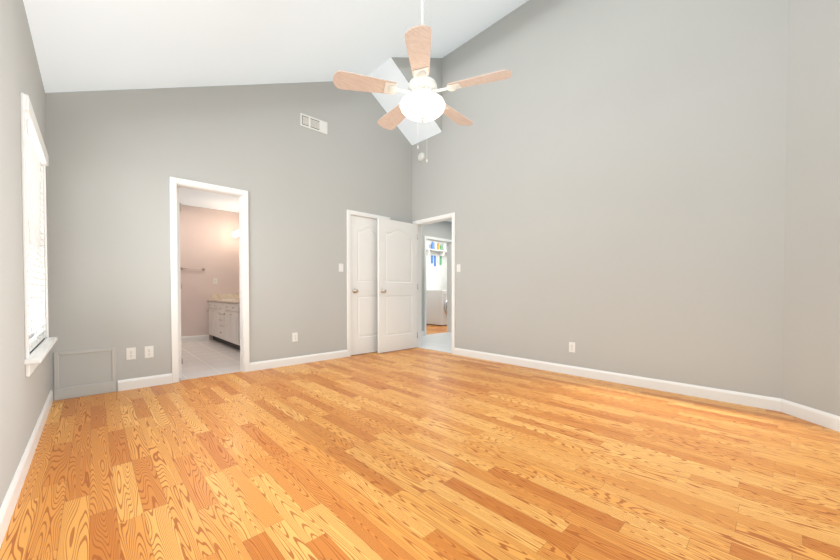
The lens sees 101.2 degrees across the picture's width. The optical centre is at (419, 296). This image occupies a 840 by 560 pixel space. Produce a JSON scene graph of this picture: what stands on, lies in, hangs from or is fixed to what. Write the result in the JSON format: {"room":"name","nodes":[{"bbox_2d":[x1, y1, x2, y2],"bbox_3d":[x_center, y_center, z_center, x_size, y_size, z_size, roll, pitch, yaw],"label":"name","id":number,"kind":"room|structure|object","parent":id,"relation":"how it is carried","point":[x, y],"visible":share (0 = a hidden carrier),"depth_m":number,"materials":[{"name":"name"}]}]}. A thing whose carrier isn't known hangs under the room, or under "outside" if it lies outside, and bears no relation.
{"room":"empty bedroom","nodes":[
{"label":"empty bedroom","id":0,"kind":"room"},
{"bbox_2d":[0,0,50,506],"bbox_3d":[-1.489,-1.444,1.067,0.120,4.770,5.174,-1,1,-43],"label":"wall","id":1,"kind":"structure","parent":0,"point":[23,398],"depth_m":1.66,"materials":[{"name":"grey paint"}]},
{"bbox_2d":[20,92,57,376],"bbox_3d":[-2.564,-0.336,2.263,0.180,1.528,1.230,-1,1,-43],"label":"window unit","id":2,"kind":"structure","parent":1,"relation":"in","point":[29,315],"depth_m":2.14,"materials":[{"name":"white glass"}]},
{"bbox_2d":[24,94,48,351],"bbox_3d":[-2.549,-0.388,2.276,0.080,1.428,1.160,-1,1,-43],"label":"window blind","id":3,"kind":"object","parent":2,"relation":"attached to","point":[36,155],"visible":0.67,"depth_m":2.29,"materials":[{"name":"white plastic"}]},
{"bbox_2d":[0,348,839,547],"bbox_3d":[0.104,0.846,2.530,4.151,0.100,5.062,-1,1,-43],"label":"baseboard","id":4,"kind":"structure","parent":1,"relation":"attached to","point":[797,410],"depth_m":3.09,"materials":[{"name":"white wood"}]},
{"bbox_2d":[180,204,238,339],"bbox_3d":[-4.397,-0.560,6.379,2.550,2.820,0.120,-1,1,-43],"label":"wall","id":5,"kind":"structure","parent":0,"point":[209,242],"depth_m":6.57,"materials":[{"name":"paint"}]},
{"bbox_2d":[181,335,208,341],"bbox_3d":[-4.601,0.785,6.116,1.500,0.100,0.014,-1,1,-43],"label":"baseboard","id":6,"kind":"structure","parent":5,"relation":"attached to","point":[193,338],"depth_m":6.46,"materials":[{"name":"white wood"}]},
{"bbox_2d":[211,293,238,299],"bbox_3d":[-3.837,-0.008,6.820,0.498,0.100,0.020,-1,1,-43],"label":"backsplash","id":7,"kind":"structure","parent":5,"relation":"attached to","point":[213,296],"depth_m":6.76,"materials":[{"name":"beige stone"}]},
{"bbox_2d":[45,81,411,400],"bbox_3d":[-1.679,-1.501,4.370,4.391,4.770,0.120,-1,1,-43],"label":"wall","id":8,"kind":"structure","parent":0,"point":[117,159],"depth_m":3.73,"materials":[{"name":"grey paint"}]},
{"bbox_2d":[53,347,116,400],"bbox_3d":[-2.980,0.679,3.082,0.400,0.415,0.012,-1,1,-43],"label":"access panel","id":9,"kind":"object","parent":8,"relation":"attached to","point":[82,373],"depth_m":3.07,"materials":[{"name":"grey paint"}]},
{"bbox_2d":[126,347,135,359],"bbox_3d":[-2.757,0.543,3.292,0.070,0.114,0.009,-1,1,-43],"label":"electrical outlet","id":10,"kind":"object","parent":8,"relation":"attached to","point":[130,353],"visible":1,"depth_m":3.29,"materials":[{"name":"white plastic"}]},
{"bbox_2d":[144,346,153,357],"bbox_3d":[-2.658,0.541,3.386,0.070,0.114,0.009,-1,1,-43],"label":"electrical outlet","id":11,"kind":"object","parent":8,"relation":"attached to","point":[149,351],"visible":1,"depth_m":3.38,"materials":[{"name":"white plastic"}]},
{"bbox_2d":[177,188,182,378],"bbox_3d":[-2.782,-0.144,3.850,0.175,2.018,0.614,-1,1,-43],"label":"door","id":12,"kind":"structure","parent":8,"relation":"in","point":[179,277],"depth_m":3.65,"materials":[{"name":"white wood"}]},
{"bbox_2d":[169,176,249,382],"bbox_3d":[-2.297,-0.172,3.794,0.741,2.093,0.138,-1,1,-43],"label":"door frame","id":13,"kind":"structure","parent":8,"relation":"attached to","point":[241,195],"depth_m":3.79,"materials":[{"name":"white wood"}]},
{"bbox_2d":[292,332,297,341],"bbox_3d":[-1.591,0.514,4.398,0.070,0.114,0.009,-1,1,-43],"label":"electrical outlet","id":14,"kind":"object","parent":8,"relation":"attached to","point":[294,337],"visible":1,"depth_m":4.39,"materials":[{"name":"white plastic"}]},
{"bbox_2d":[300,113,326,133],"bbox_3d":[-1.392,-2.274,4.540,0.380,0.160,0.009,-1,1,-43],"label":"air vent","id":15,"kind":"object","parent":8,"relation":"in","point":[312,123],"visible":1,"depth_m":4.53,"materials":[{"name":"white plastic"}]},
{"bbox_2d":[339,264,342,271],"bbox_3d":[-1.104,-0.409,4.840,0.070,0.114,0.016,-1,1,-43],"label":"light switch","id":16,"kind":"object","parent":8,"relation":"attached to","point":[340,267],"visible":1,"depth_m":4.83,"materials":[{"name":"white plastic"}]},
{"bbox_2d":[350,215,377,354],"bbox_3d":[-0.777,-0.167,5.198,0.649,2.018,0.175,-1,1,-43],"label":"closet door","id":17,"kind":"structure","parent":8,"relation":"in","point":[364,299],"depth_m":5.12,"materials":[{"name":"white wood"}]},
{"bbox_2d":[347,209,389,356],"bbox_3d":[-0.796,-0.197,5.218,0.781,2.093,0.138,-1,1,-43],"label":"door frame","id":18,"kind":"structure","parent":8,"relation":"attached to","point":[360,214],"depth_m":4.92,"materials":[{"name":"white wood"}]},
{"bbox_2d":[23,0,528,212],"bbox_3d":[-1.064,-2.755,3.700,4.491,2.221,8.540,-1,1,-43],"label":"ceiling","id":19,"kind":"structure","parent":0,"point":[90,45],"depth_m":3.08,"materials":[{"name":"white paint"}]},
{"bbox_2d":[333,0,511,161],"bbox_3d":[0.026,-1.831,2.588,1.219,1.661,1.228,-1,1,-43],"label":"ceiling fan","id":20,"kind":"object","parent":19,"relation":"hanging from","point":[422,101],"visible":1,"depth_m":2.44,"materials":[{"name":"brown wood"}]},
{"bbox_2d":[368,57,441,144],"bbox_3d":[-0.261,-3.082,5.144,1.011,1.165,0.690,-1,1,-43],"label":"wedge","id":21,"kind":"object","parent":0,"point":[398,70],"visible":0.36,"depth_m":5.14,"materials":[{"name":"white paint"}]},
{"bbox_2d":[0,324,839,559],"bbox_3d":[0.533,0.858,5.332,8.870,0.020,8.520,-1,1,-43],"label":"floor","id":22,"kind":"structure","parent":0,"point":[416,453],"depth_m":1.80,"materials":[{"name":"brown wood"}]},
{"bbox_2d":[207,300,239,349],"bbox_3d":[-3.238,0.459,6.136,0.582,0.750,1.849,-1,1,-43],"label":"bathroom vanity","id":23,"kind":"object","parent":22,"relation":"on","point":[224,318],"depth_m":5.81,"materials":[{"name":"wood"}]},
{"bbox_2d":[231,300,239,303],"bbox_3d":[-3.226,0.069,6.127,0.568,0.030,1.868,-1,1,-43],"label":"countertop","id":24,"kind":"structure","parent":23,"relation":"on","point":[232,301],"depth_m":5.39,"materials":[{"name":"beige stone"}]},
{"bbox_2d":[426,290,446,325],"bbox_3d":[0.602,0.295,9.602,0.620,0.960,0.705,-1,1,-43],"label":"washer","id":25,"kind":"object","parent":22,"relation":"on","point":[436,307],"visible":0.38,"depth_m":9.31,"materials":[{"name":"white metal"}]},
{"bbox_2d":[426,240,446,289],"bbox_3d":[-0.326,-0.610,9.316,4.359,2.820,0.120,-1,1,-43],"label":"wall","id":26,"kind":"structure","parent":0,"point":[436,277],"depth_m":9.99,"materials":[{"name":"white paint"}]},
{"bbox_2d":[426,242,446,265],"bbox_3d":[0.589,-1.236,9.939,1.300,0.710,0.220,-1,1,-43],"label":"shelf","id":27,"kind":"object","parent":26,"relation":"attached to","point":[435,246],"visible":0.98,"depth_m":9.84,"materials":[{"name":"white wood"}]},
{"bbox_2d":[422,221,451,330],"bbox_3d":[0.865,-0.589,8.062,4.359,2.820,0.120,-1,1,-43],"label":"wall","id":28,"kind":"structure","parent":0,"point":[443,229],"depth_m":7.40,"materials":[{"name":"grey paint"}]},
{"bbox_2d":[424,236,451,335],"bbox_3d":[0.378,-0.238,7.606,0.926,2.093,0.156,-1,1,-43],"label":"door frame","id":29,"kind":"structure","parent":28,"relation":"attached to","point":[449,282],"depth_m":7.84,"materials":[{"name":"white wood"}]},
{"bbox_2d":[412,0,788,398],"bbox_3d":[0.434,-1.516,5.245,0.120,4.770,7.050,-1,1,-43],"label":"wall","id":30,"kind":"structure","parent":0,"point":[604,181],"depth_m":3.46,"materials":[{"name":"grey paint"}]},
{"bbox_2d":[377,218,417,352],"bbox_3d":[-0.337,-0.171,5.423,0.790,2.018,0.175,-1,1,-43],"label":"laundry door","id":31,"kind":"structure","parent":30,"relation":"in","point":[397,278],"depth_m":5.38,"materials":[{"name":"white wood"}]},
{"bbox_2d":[418,152,424,160],"bbox_3d":[0.016,-2.256,5.559,0.037,0.136,0.136,-1,1,-43],"label":"smoke detector","id":32,"kind":"object","parent":30,"relation":"attached to","point":[421,156],"visible":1,"depth_m":5.54,"materials":[{"name":"white plastic"}]},
{"bbox_2d":[413,212,454,353],"bbox_3d":[0.248,-0.201,5.464,0.156,2.093,0.916,-1,1,-43],"label":"door frame","id":33,"kind":"structure","parent":30,"relation":"attached to","point":[436,219],"depth_m":5.62,"materials":[{"name":"white wood"}]},
{"bbox_2d":[457,264,460,271],"bbox_3d":[0.560,-0.417,5.032,0.016,0.114,0.070,-1,1,-43],"label":"light switch","id":34,"kind":"object","parent":30,"relation":"attached to","point":[458,267],"visible":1,"depth_m":5.03,"materials":[{"name":"white plastic"}]},
{"bbox_2d":[569,342,574,352],"bbox_3d":[1.698,0.563,3.854,0.009,0.114,0.070,-1,1,-43],"label":"electrical outlet","id":35,"kind":"object","parent":30,"relation":"attached to","point":[571,346],"visible":1,"depth_m":3.85,"materials":[{"name":"white plastic"}]},
{"bbox_2d":[782,0,839,415],"bbox_3d":[2.864,-1.463,2.171,0.120,4.770,1.250,0,1,2],"label":"wall","id":36,"kind":"structure","parent":0,"point":[811,349],"depth_m":2.47,"materials":[{"name":"grey paint"}]},
{"bbox_3d":[-2.519,-0.552,5.874,0.120,2.820,3.196,-1,1,-43],"label":"wall","id":37,"kind":"structure","parent":0,"visible":0},
{"bbox_2d":[232,230,238,236],"bbox_3d":[-3.248,-1.211,6.410,0.184,0.110,1.100,-1,1,-43],"label":"sconce","id":38,"kind":"object","parent":37,"relation":"attached to","point":[235,234],"visible":0.29,"depth_m":6.67,"materials":[{"name":"white glass"}]}
]}

